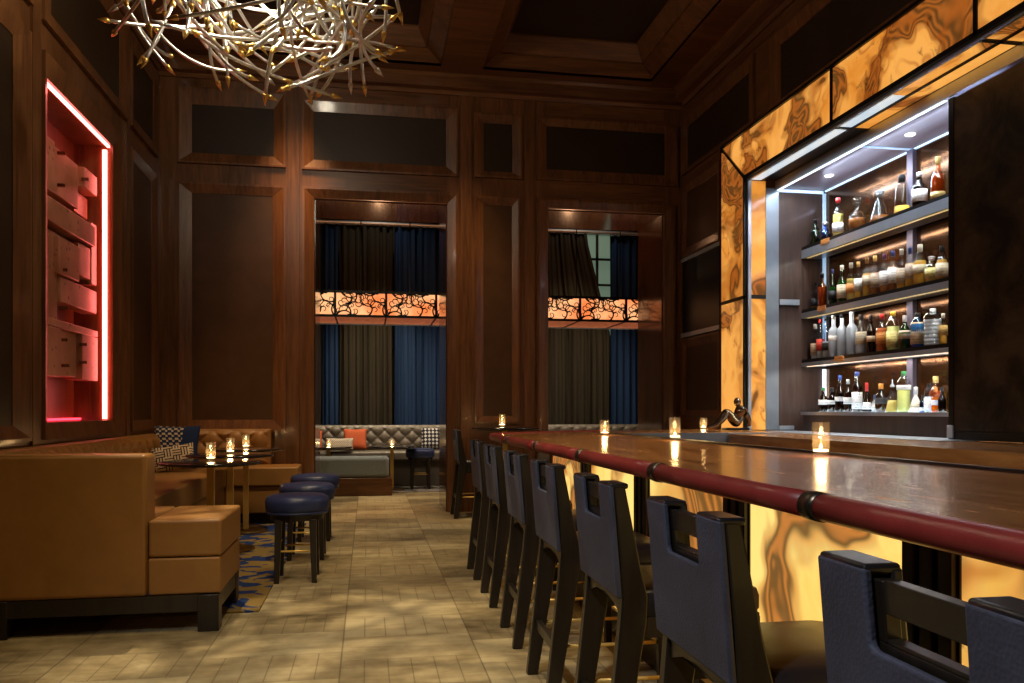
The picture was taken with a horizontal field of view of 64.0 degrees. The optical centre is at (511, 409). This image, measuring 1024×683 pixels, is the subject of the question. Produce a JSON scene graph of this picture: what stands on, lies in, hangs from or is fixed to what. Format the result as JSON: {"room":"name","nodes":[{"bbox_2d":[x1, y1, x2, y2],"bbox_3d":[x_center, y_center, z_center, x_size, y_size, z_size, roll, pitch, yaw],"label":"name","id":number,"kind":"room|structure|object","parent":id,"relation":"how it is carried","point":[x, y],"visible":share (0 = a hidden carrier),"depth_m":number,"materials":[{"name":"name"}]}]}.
{"room":"cocktail bar","nodes":[
{"label":"cocktail bar","id":0,"kind":"room"},
{"bbox_2d":[0,0,159,449],"bbox_3d":[-2.983,-1.550,2.840,0.440,5.500,12.630,0,0,-10],"label":"wall","id":1,"kind":"structure","parent":0,"point":[63,44],"depth_m":6.84,"materials":[{"name":"brown wood"}]},
{"bbox_2d":[47,136,97,380],"bbox_3d":[-3.649,-1.157,6.561,0.258,1.805,1.450,0,0,-10],"label":"wall sculpture","id":2,"kind":"object","parent":1,"relation":"attached to","point":[72,350],"visible":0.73,"depth_m":6.64,"materials":[{"name":"wood"}]},
{"bbox_2d":[47,82,109,420],"bbox_3d":[-3.618,-1.143,6.605,0.278,2.457,1.526,0,0,-10],"label":"lights","id":3,"kind":"object","parent":1,"relation":"attached to","point":[104,152],"visible":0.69,"depth_m":7.35,"materials":[{"name":"pink"}]},
{"bbox_2d":[113,0,170,69],"bbox_3d":[-2.713,-3.800,2.801,0.160,0.200,12.460,0,0,-10],"label":"crown molding","id":4,"kind":"structure","parent":1,"relation":"attached to","point":[138,14],"depth_m":8.22,"materials":[{"name":"brown wood"}]},
{"bbox_2d":[0,492,656,682],"bbox_3d":[0.259,1.250,5.833,7.865,0.100,17.400,0,0,-10],"label":"floor","id":5,"kind":"structure","parent":0,"point":[395,598],"depth_m":4.42,"materials":[{"name":"tile"}]},
{"bbox_2d":[0,429,301,640],"bbox_3d":[-2.695,0.705,6.745,1.525,0.990,4.900,0,0,-10],"label":"banquette","id":6,"kind":"object","parent":5,"relation":"on","point":[88,527],"visible":0.76,"depth_m":4.37,"materials":[{"name":"leather"}]},
{"bbox_2d":[150,442,193,472],"bbox_3d":[-3.294,0.465,7.969,0.432,0.291,0.164,0,0,-22],"label":"cushion","id":7,"kind":"object","parent":6,"relation":"on","point":[178,452],"visible":0.64,"depth_m":7.91,"materials":[{"name":"beige fabric"}]},
{"bbox_2d":[154,426,200,453],"bbox_3d":[-3.419,0.370,8.333,0.471,0.417,0.199,0,0,-2],"label":"cushion","id":8,"kind":"object","parent":6,"relation":"on","point":[168,436],"visible":0.52,"depth_m":8.30,"materials":[{"name":"fabric"}]},
{"bbox_2d":[115,523,305,617],"bbox_3d":[-2.228,1.195,6.690,0.795,0.010,3.850,0,0,-10],"label":"rug","id":9,"kind":"object","parent":5,"relation":"on","point":[256,566],"visible":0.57,"depth_m":5.93,"materials":[{"name":"multicoloured carpet"}]},
{"bbox_2d":[158,458,261,569],"bbox_3d":[-2.207,0.781,6.008,0.720,0.815,0.720,0,0,-10],"label":"side table","id":10,"kind":"object","parent":9,"relation":"on","point":[210,464],"visible":0.5,"depth_m":5.95,"materials":[{"name":"black"}]},
{"bbox_2d":[185,452,273,552],"bbox_3d":[-2.400,0.781,6.989,0.720,0.815,0.720,0,0,-10],"label":"side table","id":11,"kind":"object","parent":9,"relation":"on","point":[240,455],"visible":0.59,"depth_m":6.96,"materials":[{"name":"black"}]},
{"bbox_2d":[207,447,283,534],"bbox_3d":[-2.602,0.781,8.020,0.720,0.815,0.720,0,0,-10],"label":"side table","id":12,"kind":"object","parent":9,"relation":"on","point":[246,529],"visible":0.79,"depth_m":7.99,"materials":[{"name":"black wood"}]},
{"bbox_2d":[265,492,328,583],"bbox_3d":[-1.524,0.894,5.824,0.444,0.610,0.444,0,0,-10],"label":"round stool","id":13,"kind":"object","parent":5,"relation":"on","point":[282,508],"visible":1,"depth_m":5.67,"materials":[{"name":"blue leather"}]},
{"bbox_2d":[279,481,334,560],"bbox_3d":[-1.672,0.894,6.691,0.444,0.610,0.444,0,0,-10],"label":"round stool","id":14,"kind":"object","parent":5,"relation":"on","point":[327,488],"visible":0.46,"depth_m":6.55,"materials":[{"name":"blue leather"}]},
{"bbox_2d":[290,473,338,541],"bbox_3d":[-1.831,0.894,7.618,0.444,0.610,0.444,0,0,-10],"label":"round stool","id":15,"kind":"object","parent":5,"relation":"on","point":[318,477],"visible":0.38,"depth_m":7.48,"materials":[{"name":"blue leather"}]},
{"bbox_2d":[320,456,392,496],"bbox_3d":[-2.543,0.927,11.534,1.697,0.545,0.360,0,0,-10],"label":"bench","id":16,"kind":"object","parent":5,"relation":"on","point":[358,475],"visible":0.51,"depth_m":11.44,"materials":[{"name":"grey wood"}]},
{"bbox_2d":[392,485,438,492],"bbox_3d":[-0.973,1.194,13.004,8.800,0.012,1.950,0,0,-10],"label":"carpet","id":17,"kind":"object","parent":5,"relation":"on","point":[433,488],"visible":0.02,"depth_m":12.25,"materials":[{"name":"grey carpet"}]},
{"bbox_2d":[368,445,415,490],"bbox_3d":[-1.790,0.861,12.225,0.720,0.652,0.720,0,0,-10],"label":"side table","id":18,"kind":"object","parent":17,"relation":"on","point":[391,447],"visible":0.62,"depth_m":12.20,"materials":[{"name":"black wood"}]},
{"bbox_2d":[406,448,434,488],"bbox_3d":[-1.396,0.882,12.467,0.444,0.610,0.444,0,0,-10],"label":"round stool","id":19,"kind":"object","parent":17,"relation":"on","point":[413,454],"visible":1,"depth_m":12.30,"materials":[{"name":"blue leather"}]},
{"bbox_2d":[320,424,637,485],"bbox_3d":[-0.604,0.710,13.216,6.600,0.940,0.680,0,0,-10],"label":"lounge sofa","id":20,"kind":"object","parent":17,"relation":"on","point":[376,434],"visible":0.26,"depth_m":13.03,"materials":[{"name":"grey leather"}]},
{"bbox_2d":[325,438,352,450],"bbox_3d":[-2.636,0.525,12.533,0.420,0.187,0.131,0,0,-10],"label":"cushion","id":21,"kind":"object","parent":20,"relation":"on","point":[331,441],"visible":0.7,"depth_m":12.49,"materials":[{"name":"beige fabric"}]},
{"bbox_2d":[343,429,366,449],"bbox_3d":[-2.445,0.455,12.770,0.360,0.320,0.156,0,0,-10],"label":"cushion","id":22,"kind":"object","parent":20,"relation":"on","point":[358,435],"visible":0.84,"depth_m":12.73,"materials":[{"name":"orange fabric"}]},
{"bbox_2d":[421,428,438,448],"bbox_3d":[-1.282,0.450,12.974,0.300,0.330,0.158,0,0,-10],"label":"cushion","id":23,"kind":"object","parent":20,"relation":"on","point":[430,437],"visible":0.96,"depth_m":12.92,"materials":[{"name":"fabric"}]},
{"bbox_2d":[450,429,473,518],"bbox_3d":[-0.418,0.711,9.287,0.528,0.976,0.453,0,0,-10],"label":"bar stool","id":24,"kind":"object","parent":5,"relation":"on","point":[462,464],"visible":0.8,"depth_m":9.04,"materials":[{"name":"wood"}]},
{"bbox_2d":[467,439,489,579],"bbox_3d":[-0.047,0.711,6.037,0.528,0.976,0.453,0,0,-10],"label":"bar stool","id":25,"kind":"object","parent":5,"relation":"on","point":[481,501],"visible":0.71,"depth_m":5.79,"materials":[{"name":"wood"}]},
{"bbox_2d":[471,426,538,459],"bbox_3d":[-0.075,0.690,8.719,0.720,1.019,0.720,0,0,-10],"label":"side table","id":26,"kind":"object","parent":5,"relation":"on","point":[485,428],"visible":0.44,"depth_m":8.46,"materials":[{"name":"black"}]},
{"bbox_2d":[480,444,571,607],"bbox_3d":[0.086,0.711,5.227,0.528,0.976,0.453,0,0,-9],"label":"bar stool","id":27,"kind":"object","parent":5,"relation":"on","point":[498,524],"visible":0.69,"depth_m":4.98,"materials":[{"name":"wood"}]},
{"bbox_2d":[500,450,611,648],"bbox_3d":[0.228,0.711,4.369,0.528,0.976,0.453,0,0,-10],"label":"bar stool","id":28,"kind":"object","parent":5,"relation":"on","point":[523,539],"visible":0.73,"depth_m":4.14,"materials":[{"name":"wood"}]},
{"bbox_2d":[526,459,662,682],"bbox_3d":[0.360,0.711,3.570,0.528,0.976,0.453,0,0,-10],"label":"bar stool","id":29,"kind":"object","parent":5,"relation":"on","point":[557,534],"visible":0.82,"depth_m":3.37,"materials":[{"name":"wood"}]},
{"bbox_2d":[573,472,759,682],"bbox_3d":[0.496,0.711,2.746,0.528,0.976,0.453,0,0,-10],"label":"bar stool","id":30,"kind":"object","parent":5,"relation":"on","point":[609,558],"visible":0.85,"depth_m":2.54,"materials":[{"name":"leather"}]},
{"bbox_2d":[647,496,827,682],"bbox_3d":[0.627,0.711,1.951,0.528,0.976,0.453,0,0,-9],"label":"bar stool","id":31,"kind":"object","parent":5,"relation":"on","point":[707,618],"visible":0.97,"depth_m":1.82,"materials":[{"name":"leather"}]},
{"bbox_2d":[538,452,1023,682],"bbox_3d":[1.874,0.724,3.453,2.310,0.953,9.350,0,0,-10],"label":"panel","id":32,"kind":"object","parent":5,"relation":"on","point":[783,549],"visible":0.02,"depth_m":2.54,"materials":[{"name":"stone"}]},
{"bbox_2d":[489,429,1023,570],"bbox_3d":[1.756,0.242,3.684,2.785,0.115,9.846,0,0,-10],"label":"countertop","id":33,"kind":"structure","parent":32,"relation":"on","point":[971,511],"depth_m":2.33,"materials":[{"name":"brown wood"}]},
{"bbox_2d":[706,397,750,429],"bbox_3d":[2.158,0.036,8.200,0.455,0.325,0.160,0,0,-10],"label":"bronze sculpture","id":34,"kind":"object","parent":33,"relation":"on","point":[735,419],"visible":1,"depth_m":8.18,"materials":[{"name":"black metal"}]},
{"bbox_2d":[818,550,1023,682],"bbox_3d":[0.764,0.711,1.123,0.528,0.976,0.453,0,0,-10],"label":"bar stool","id":35,"kind":"object","parent":5,"relation":"on","point":[867,604],"visible":1,"depth_m":1.14,"materials":[{"name":"fabric"}]},
{"bbox_2d":[160,76,679,511],"bbox_3d":[-0.892,-1.550,10.083,7.075,5.500,0.990,0,0,-10],"label":"wall","id":36,"kind":"structure","parent":0,"point":[247,184],"depth_m":9.58,"materials":[{"name":"brown wood"}]},
{"bbox_2d":[159,53,681,110],"bbox_3d":[-0.898,-3.800,9.539,6.075,0.200,0.160,0,0,-10],"label":"crown molding","id":37,"kind":"structure","parent":36,"relation":"attached to","point":[393,80],"depth_m":9.57,"materials":[{"name":"brown wood"}]},
{"bbox_2d":[145,0,756,88],"bbox_3d":[0.673,-4.150,3.485,7.865,0.500,12.630,0,0,-10],"label":"ceiling","id":38,"kind":"structure","parent":0,"point":[641,43],"depth_m":8.92,"materials":[{"name":"brown wood"}]},
{"bbox_2d":[98,0,405,105],"bbox_3d":[-1.633,-3.186,5.323,1.938,2.128,1.841,0,0,-10],"label":"chandelier","id":39,"kind":"object","parent":38,"relation":"hanging from","point":[341,21],"visible":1,"depth_m":5.46,"materials":[{"name":"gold metal"}]},
{"bbox_2d":[320,218,637,424],"bbox_3d":[-1.159,-1.450,14.062,9.000,5.300,0.100,0,0,-10],"label":"wall","id":40,"kind":"structure","parent":0,"point":[393,327],"depth_m":13.75,"materials":[{"name":"black"}]},
{"bbox_2d":[587,234,622,330],"bbox_3d":[1.500,-2.200,14.440,0.910,1.836,0.060,0,0,-10],"label":"window","id":41,"kind":"structure","parent":40,"relation":"in","point":[599,245],"depth_m":14.47,"materials":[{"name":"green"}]},
{"bbox_2d":[680,0,1023,430],"bbox_3d":[3.701,-1.550,4.019,1.135,5.500,12.630,0,0,-10],"label":"wall","id":42,"kind":"structure","parent":0,"point":[809,36],"depth_m":9.00,"materials":[{"name":"brown wood"}]},
{"bbox_2d":[673,0,795,105],"bbox_3d":[3.112,-3.800,3.829,0.160,0.200,12.460,0,0,-10],"label":"crown molding","id":43,"kind":"structure","parent":42,"relation":"attached to","point":[762,13],"depth_m":8.52,"materials":[{"name":"brown wood"}]},
{"bbox_2d":[720,0,1023,429],"bbox_3d":[3.036,-1.320,5.420,0.328,3.060,7.120,0,0,-10],"label":"decorative frame","id":44,"kind":"structure","parent":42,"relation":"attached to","point":[929,45],"depth_m":7.14,"materials":[{"name":"orange stone"}]},
{"bbox_2d":[766,42,1023,437],"bbox_3d":[3.502,-1.050,5.207,0.715,2.700,6.640,0,0,-10],"label":"bar shelving","id":45,"kind":"object","parent":42,"relation":"attached to","point":[908,142],"visible":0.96,"depth_m":7.59,"materials":[{"name":"wood"}]},
{"bbox_2d":[810,219,819,243],"bbox_3d":[3.095,-1.808,8.364,0.110,0.274,0.110,0,0,-10],"label":"liquor bottle","id":46,"kind":"object","parent":45,"relation":"on","point":[814,233],"visible":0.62,"depth_m":8.33,"materials":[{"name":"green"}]},
{"bbox_2d":[817,273,826,306],"bbox_3d":[3.116,-1.200,8.242,0.090,0.345,0.090,0,0,-10],"label":"liquor bottle","id":47,"kind":"object","parent":45,"relation":"on","point":[821,289],"visible":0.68,"depth_m":8.21,"materials":[{"name":"orange glass"}]},
{"bbox_2d":[818,387,827,411],"bbox_3d":[3.099,-0.102,8.163,0.092,0.245,0.092,0,0,-10],"label":"liquor bottle","id":48,"kind":"object","parent":45,"relation":"on","point":[822,402],"visible":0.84,"depth_m":8.13,"materials":[{"name":"brown"}]},
{"bbox_2d":[822,194,825,340],"bbox_3d":[3.223,-1.390,8.461,0.026,1.680,0.026,0,0,-10],"label":"light","id":49,"kind":"object","parent":45,"relation":"attached to","point":[823,195],"depth_m":8.45,"materials":[{"name":"white"}]},
{"bbox_2d":[827,387,834,411],"bbox_3d":[3.126,-0.100,8.011,0.090,0.241,0.090,0,0,-10],"label":"liquor bottle","id":50,"kind":"object","parent":45,"relation":"on","point":[831,399],"visible":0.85,"depth_m":7.98,"materials":[{"name":"brown glass"}]},
{"bbox_2d":[828,315,836,356],"bbox_3d":[3.151,-0.722,8.036,0.096,0.411,0.096,0,0,-10],"label":"liquor bottle","id":51,"kind":"object","parent":45,"relation":"on","point":[832,334],"visible":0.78,"depth_m":8.01,"materials":[{"name":"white glass"}]},
{"bbox_2d":[828,269,836,303],"bbox_3d":[3.148,-1.204,8.057,0.080,0.355,0.080,0,0,-10],"label":"liquor bottle","id":52,"kind":"object","parent":45,"relation":"on","point":[832,289],"visible":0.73,"depth_m":8.03,"materials":[{"name":"green glass"}]},
{"bbox_2d":[832,197,843,235],"bbox_3d":[3.165,-1.865,7.962,0.104,0.389,0.104,0,0,-10],"label":"liquor bottle","id":53,"kind":"object","parent":45,"relation":"on","point":[838,219],"visible":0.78,"depth_m":7.93,"materials":[{"name":"yellow glass"}]},
{"bbox_2d":[835,376,843,411],"bbox_3d":[3.150,-0.154,7.875,0.094,0.351,0.094,0,0,-10],"label":"liquor bottle","id":54,"kind":"object","parent":45,"relation":"on","point":[839,394],"visible":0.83,"depth_m":7.84,"materials":[{"name":"brown glass"}]},
{"bbox_2d":[837,314,845,355],"bbox_3d":[3.177,-0.721,7.895,0.086,0.409,0.086,0,0,-10],"label":"liquor bottle","id":55,"kind":"object","parent":45,"relation":"on","point":[841,331],"visible":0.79,"depth_m":7.86,"materials":[{"name":"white glass"}]},
{"bbox_2d":[837,265,846,301],"bbox_3d":[3.177,-1.210,7.894,0.094,0.366,0.094,0,0,-10],"label":"liquor bottle","id":56,"kind":"object","parent":45,"relation":"on","point":[841,284],"visible":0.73,"depth_m":7.86,"materials":[{"name":"green glass"}]},
{"bbox_2d":[843,379,851,411],"bbox_3d":[3.173,-0.134,7.744,0.078,0.310,0.078,0,0,-10],"label":"liquor bottle","id":57,"kind":"object","parent":45,"relation":"on","point":[847,399],"visible":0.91,"depth_m":7.72,"materials":[{"name":"brown glass"}]},
{"bbox_2d":[846,262,855,299],"bbox_3d":[3.202,-1.210,7.747,0.088,0.365,0.088,0,0,-10],"label":"liquor bottle","id":58,"kind":"object","parent":45,"relation":"on","point":[850,292],"visible":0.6,"depth_m":7.71,"materials":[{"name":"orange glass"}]},
{"bbox_2d":[846,312,856,354],"bbox_3d":[3.205,-0.721,7.737,0.094,0.410,0.094,0,0,-10],"label":"liquor bottle","id":59,"kind":"object","parent":45,"relation":"on","point":[851,328],"visible":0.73,"depth_m":7.71,"materials":[{"name":"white glass"}]},
{"bbox_2d":[852,372,861,411],"bbox_3d":[3.198,-0.166,7.601,0.090,0.374,0.090,0,0,-10],"label":"liquor bottle","id":60,"kind":"object","parent":45,"relation":"on","point":[856,387],"visible":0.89,"depth_m":7.57,"materials":[{"name":"white glass"}]},
{"bbox_2d":[848,198,865,228],"bbox_3d":[3.220,-1.830,7.653,0.158,0.318,0.158,0,0,-10],"label":"liquor bottle","id":61,"kind":"object","parent":45,"relation":"on","point":[854,222],"visible":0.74,"depth_m":7.60,"materials":[{"name":"orange glass"}]},
{"bbox_2d":[854,261,862,297],"bbox_3d":[3.223,-1.204,7.629,0.076,0.353,0.076,0,0,-10],"label":"liquor bottle","id":62,"kind":"object","parent":45,"relation":"on","point":[858,288],"visible":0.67,"depth_m":7.60,"materials":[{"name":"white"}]},
{"bbox_2d":[855,314,865,353],"bbox_3d":[3.230,-0.701,7.590,0.104,0.369,0.104,0,0,-10],"label":"liquor bottle","id":63,"kind":"object","parent":45,"relation":"on","point":[860,337],"visible":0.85,"depth_m":7.55,"materials":[{"name":"beige glass"}]},
{"bbox_2d":[862,258,870,295],"bbox_3d":[3.246,-1.209,7.499,0.084,0.364,0.084,0,0,-10],"label":"liquor bottle","id":64,"kind":"object","parent":45,"relation":"on","point":[866,277],"visible":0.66,"depth_m":7.47,"materials":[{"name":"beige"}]},
{"bbox_2d":[861,383,871,411],"bbox_3d":[3.225,-0.113,7.454,0.090,0.268,0.090,0,0,-10],"label":"liquor bottle","id":65,"kind":"object","parent":45,"relation":"on","point":[866,406],"visible":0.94,"depth_m":7.43,"materials":[{"name":"brown"}]},
{"bbox_2d":[866,315,874,351],"bbox_3d":[3.256,-0.688,7.444,0.074,0.343,0.074,0,0,-10],"label":"liquor bottle","id":66,"kind":"object","parent":45,"relation":"on","point":[870,333],"visible":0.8,"depth_m":7.42,"materials":[{"name":"brown glass"}]},
{"bbox_2d":[870,255,879,293],"bbox_3d":[3.267,-1.208,7.380,0.084,0.362,0.084,0,0,-10],"label":"liquor bottle","id":67,"kind":"object","parent":45,"relation":"on","point":[874,276],"visible":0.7,"depth_m":7.35,"materials":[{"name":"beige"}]},
{"bbox_2d":[807,353,944,366],"bbox_3d":[3.284,-0.443,6.920,0.012,0.004,2.990,0,0,-10],"label":"light","id":68,"kind":"object","parent":45,"relation":"on","point":[819,363],"depth_m":7.66,"materials":[{"name":"white"}]},
{"bbox_2d":[807,289,947,318],"bbox_3d":[3.284,-0.938,6.920,0.012,0.004,2.990,0,0,-10],"label":"light","id":69,"kind":"object","parent":45,"relation":"on","point":[821,313],"depth_m":7.42,"materials":[{"name":"white"}]},
{"bbox_2d":[809,209,947,257],"bbox_3d":[3.284,-1.553,6.920,0.012,0.004,2.990,0,0,-10],"label":"light","id":70,"kind":"object","parent":45,"relation":"on","point":[820,251],"depth_m":7.31,"materials":[{"name":"white"}]},
{"bbox_2d":[875,384,886,411],"bbox_3d":[3.260,-0.106,7.246,0.102,0.254,0.102,0,0,-10],"label":"liquor bottle","id":71,"kind":"object","parent":45,"relation":"on","point":[880,398],"visible":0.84,"depth_m":7.21,"materials":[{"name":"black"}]},
{"bbox_2d":[876,314,886,350],"bbox_3d":[3.285,-0.684,7.280,0.100,0.337,0.100,0,0,-10],"label":"liquor bottle","id":72,"kind":"object","parent":45,"relation":"on","point":[881,332],"visible":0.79,"depth_m":7.24,"materials":[{"name":"orange glass"}]},
{"bbox_2d":[879,254,887,291],"bbox_3d":[3.291,-1.203,7.244,0.086,0.352,0.086,0,0,-10],"label":"liquor bottle","id":73,"kind":"object","parent":45,"relation":"on","point":[883,275],"visible":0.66,"depth_m":7.21,"materials":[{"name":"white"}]},
{"bbox_2d":[885,380,896,411],"bbox_3d":[3.289,-0.121,7.090,0.122,0.284,0.122,0,0,-10],"label":"liquor bottle","id":74,"kind":"object","parent":45,"relation":"on","point":[891,406],"visible":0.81,"depth_m":7.06,"materials":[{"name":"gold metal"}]},
{"bbox_2d":[886,312,899,349],"bbox_3d":[3.312,-0.684,7.128,0.110,0.337,0.110,0,0,-10],"label":"liquor bottle","id":75,"kind":"object","parent":45,"relation":"on","point":[892,333],"visible":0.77,"depth_m":7.09,"materials":[{"name":"yellow"}]},
{"bbox_2d":[888,251,897,289],"bbox_3d":[3.312,-1.205,7.128,0.084,0.356,0.084,0,0,-10],"label":"liquor bottle","id":76,"kind":"object","parent":45,"relation":"on","point":[892,284],"visible":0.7,"depth_m":7.10,"materials":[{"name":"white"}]},
{"bbox_2d":[896,249,904,287],"bbox_3d":[3.332,-1.202,7.013,0.084,0.349,0.084,0,0,-10],"label":"liquor bottle","id":77,"kind":"object","parent":45,"relation":"on","point":[900,272],"visible":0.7,"depth_m":6.99,"materials":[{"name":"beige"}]},
{"bbox_2d":[893,174,909,212],"bbox_3d":[3.333,-1.841,7.009,0.136,0.339,0.136,0,0,-10],"label":"liquor bottle","id":78,"kind":"object","parent":45,"relation":"on","point":[902,177],"visible":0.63,"depth_m":6.98,"materials":[{"name":"yellow"}]},
{"bbox_2d":[896,371,910,411],"bbox_3d":[3.315,-0.153,6.938,0.112,0.349,0.112,0,0,-10],"label":"liquor bottle","id":79,"kind":"object","parent":45,"relation":"on","point":[903,391],"visible":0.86,"depth_m":6.90,"materials":[{"name":"yellow glass"}]},
{"bbox_2d":[898,315,909,348],"bbox_3d":[3.339,-0.660,6.972,0.096,0.289,0.096,0,0,-10],"label":"liquor bottle","id":80,"kind":"object","parent":45,"relation":"on","point":[904,332],"visible":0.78,"depth_m":6.94,"materials":[{"name":"green glass"}]},
{"bbox_2d":[904,247,913,285],"bbox_3d":[3.351,-1.198,6.905,0.082,0.342,0.082,0,0,-10],"label":"liquor bottle","id":81,"kind":"object","parent":45,"relation":"on","point":[908,279],"visible":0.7,"depth_m":6.88,"materials":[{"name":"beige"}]},
{"bbox_2d":[908,387,919,411],"bbox_3d":[3.342,-0.085,6.788,0.108,0.212,0.108,0,0,-10],"label":"liquor bottle","id":82,"kind":"object","parent":45,"relation":"on","point":[914,406],"visible":0.79,"depth_m":6.77,"materials":[{"name":"white glass"}]},
{"bbox_2d":[910,313,924,346],"bbox_3d":[3.368,-0.661,6.809,0.110,0.291,0.110,0,0,-10],"label":"liquor bottle","id":83,"kind":"object","parent":45,"relation":"on","point":[916,326],"visible":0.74,"depth_m":6.77,"materials":[{"name":"blue glass"}]},
{"bbox_2d":[912,172,927,205],"bbox_3d":[3.372,-1.819,6.786,0.118,0.296,0.118,0,0,-10],"label":"liquor bottle","id":84,"kind":"object","parent":45,"relation":"on","point":[919,189],"visible":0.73,"depth_m":6.75,"materials":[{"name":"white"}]},
{"bbox_2d":[913,244,926,283],"bbox_3d":[3.373,-1.198,6.780,0.110,0.342,0.110,0,0,-10],"label":"liquor bottle","id":85,"kind":"object","parent":45,"relation":"on","point":[919,267],"visible":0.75,"depth_m":6.74,"materials":[{"name":"orange"}]},
{"bbox_2d":[925,256,935,281],"bbox_3d":[3.397,-1.137,6.641,0.100,0.220,0.100,0,0,-10],"label":"liquor bottle","id":86,"kind":"object","parent":45,"relation":"on","point":[930,271],"visible":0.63,"depth_m":6.61,"materials":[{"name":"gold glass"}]},
{"bbox_2d":[923,308,942,345],"bbox_3d":[3.401,-0.667,6.626,0.138,0.303,0.138,0,0,-10],"label":"liquor bottle","id":87,"kind":"object","parent":45,"relation":"on","point":[931,326],"visible":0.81,"depth_m":6.58,"materials":[{"name":"clear glass"}]},
{"bbox_2d":[931,387,938,411],"bbox_3d":[3.383,-0.080,6.548,0.066,0.201,0.066,0,0,-10],"label":"liquor bottle","id":88,"kind":"object","parent":45,"relation":"on","point":[934,399],"visible":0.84,"depth_m":6.53,"materials":[{"name":"orange glass"}]},
{"bbox_2d":[930,156,945,198],"bbox_3d":[3.411,-1.849,6.566,0.106,0.356,0.106,0,0,-10],"label":"liquor bottle","id":89,"kind":"object","parent":45,"relation":"on","point":[938,177],"visible":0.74,"depth_m":6.53,"materials":[{"name":"orange"}]},
{"bbox_2d":[935,246,947,278],"bbox_3d":[3.418,-1.166,6.522,0.090,0.278,0.090,0,0,-10],"label":"liquor bottle","id":90,"kind":"object","parent":45,"relation":"on","point":[941,267],"visible":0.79,"depth_m":6.49,"materials":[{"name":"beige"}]},
{"bbox_2d":[938,387,945,411],"bbox_3d":[3.397,-0.079,6.478,0.060,0.199,0.060,0,0,-10],"label":"liquor bottle","id":91,"kind":"object","parent":45,"relation":"on","point":[941,400],"visible":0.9,"depth_m":6.46,"materials":[{"name":"brown glass"}]},
{"bbox_2d":[938,313,947,343],"bbox_3d":[3.421,-0.641,6.507,0.066,0.251,0.066,0,0,-10],"label":"liquor bottle","id":92,"kind":"object","parent":45,"relation":"on","point":[943,329],"visible":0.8,"depth_m":6.49,"materials":[{"name":"orange"}]},
{"bbox_2d":[729,431,1023,468],"bbox_3d":[2.915,0.705,5.063,1.120,0.990,6.560,0,0,-10],"label":"countertop","id":93,"kind":"structure","parent":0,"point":[970,452],"depth_m":5.26,"materials":[{"name":"brown wood"}]},
{"bbox_2d":[777,431,978,441],"bbox_3d":[2.896,0.212,6.984,0.470,0.005,2.750,0,0,-10],"label":"bar counter","id":94,"kind":"object","parent":93,"relation":"on","point":[935,439],"depth_m":6.50,"materials":[{"name":"white stone"}]},
{"bbox_2d":[947,61,1023,442],"bbox_3d":[3.486,-1.011,3.940,0.055,2.438,3.950,0,0,-10],"label":"sliding door","id":95,"kind":"structure","parent":93,"relation":"on","point":[986,121],"depth_m":5.53,"materials":[{"name":"wood"}]},
{"bbox_3d":[-0.863,-4.050,12.378,9.200,0.100,3.520,0,0,-10],"label":"ceiling","id":96,"kind":"structure","parent":0,"visible":0},
{"bbox_2d":[320,220,637,329],"bbox_3d":[-0.464,-2.630,11.928,5.480,2.741,1.065,0,0,-10],"label":"pendant","id":97,"kind":"object","parent":96,"relation":"hanging from","point":[337,307],"visible":0.47,"depth_m":11.58,"materials":[{"name":"brown"}]},
{"bbox_2d":[320,317,637,328],"bbox_3d":[-0.463,-1.281,11.926,5.450,0.012,0.990,0,0,-10],"label":"diffuser","id":98,"kind":"object","parent":97,"relation":"attached to","point":[553,322],"depth_m":11.81,"materials":[{"name":"brown"}]},
{"bbox_3d":[-0.863,-1.450,12.378,9.200,5.300,3.520,0,0,-10],"label":"wall","id":99,"kind":"structure","parent":0,"visible":0},
{"bbox_2d":[320,220,438,227],"bbox_3d":[-2.152,-3.031,13.358,3.600,0.051,0.102,0,0,-10],"label":"rail","id":100,"kind":"object","parent":99,"relation":"attached to","point":[341,222],"visible":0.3,"depth_m":13.33,"materials":[{"name":"metal"}]},
{"bbox_2d":[320,224,320,424],"bbox_3d":[-3.494,-0.910,13.142,0.859,4.180,0.124,0,0,-10],"label":"curtain","id":101,"kind":"object","parent":100,"relation":"hanging from","point":[320,224],"visible":0.02,"depth_m":13.20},
{"bbox_2d":[322,223,338,424],"bbox_3d":[-2.934,-0.910,13.245,0.260,4.180,0.116,0,0,-10],"label":"curtain","id":102,"kind":"object","parent":100,"relation":"hanging from","point":[329,231],"visible":0.69,"depth_m":13.24,"materials":[{"name":"blue fabric"}]},
{"bbox_2d":[339,224,392,424],"bbox_3d":[-2.370,-0.910,13.341,0.861,4.180,0.124,0,0,-10],"label":"curtain","id":103,"kind":"object","parent":100,"relation":"hanging from","point":[365,350],"visible":0.7,"depth_m":13.34,"materials":[{"name":"brown fabric"}]},
{"bbox_2d":[394,226,438,424],"bbox_3d":[-1.479,-0.910,13.498,0.911,4.180,0.124,0,0,-10],"label":"curtain","id":104,"kind":"object","parent":100,"relation":"hanging from","point":[416,347],"visible":0.48,"depth_m":13.48,"materials":[{"name":"blue fabric"}]},
{"bbox_2d":[548,229,637,235],"bbox_3d":[1.122,-3.031,13.936,2.850,0.051,0.102,0,0,-10],"label":"rail","id":105,"kind":"object","parent":99,"relation":"attached to","point":[549,230],"visible":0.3,"depth_m":13.96,"materials":[{"name":"metal"}]},
{"bbox_2d":[548,232,609,423],"bbox_3d":[1.123,-0.910,13.957,1.141,4.180,0.126,0,0,-10],"label":"curtain","id":106,"kind":"object","parent":105,"relation":"hanging from","point":[578,359],"visible":0.65,"depth_m":13.95,"materials":[{"name":"brown fabric"}]},
{"bbox_2d":[610,235,637,423],"bbox_3d":[2.100,-0.910,14.180,0.839,4.180,0.124,0,0,-10],"label":"curtain","id":107,"kind":"object","parent":105,"relation":"hanging from","point":[623,343],"visible":0.42,"depth_m":14.14,"materials":[{"name":"blue fabric"}]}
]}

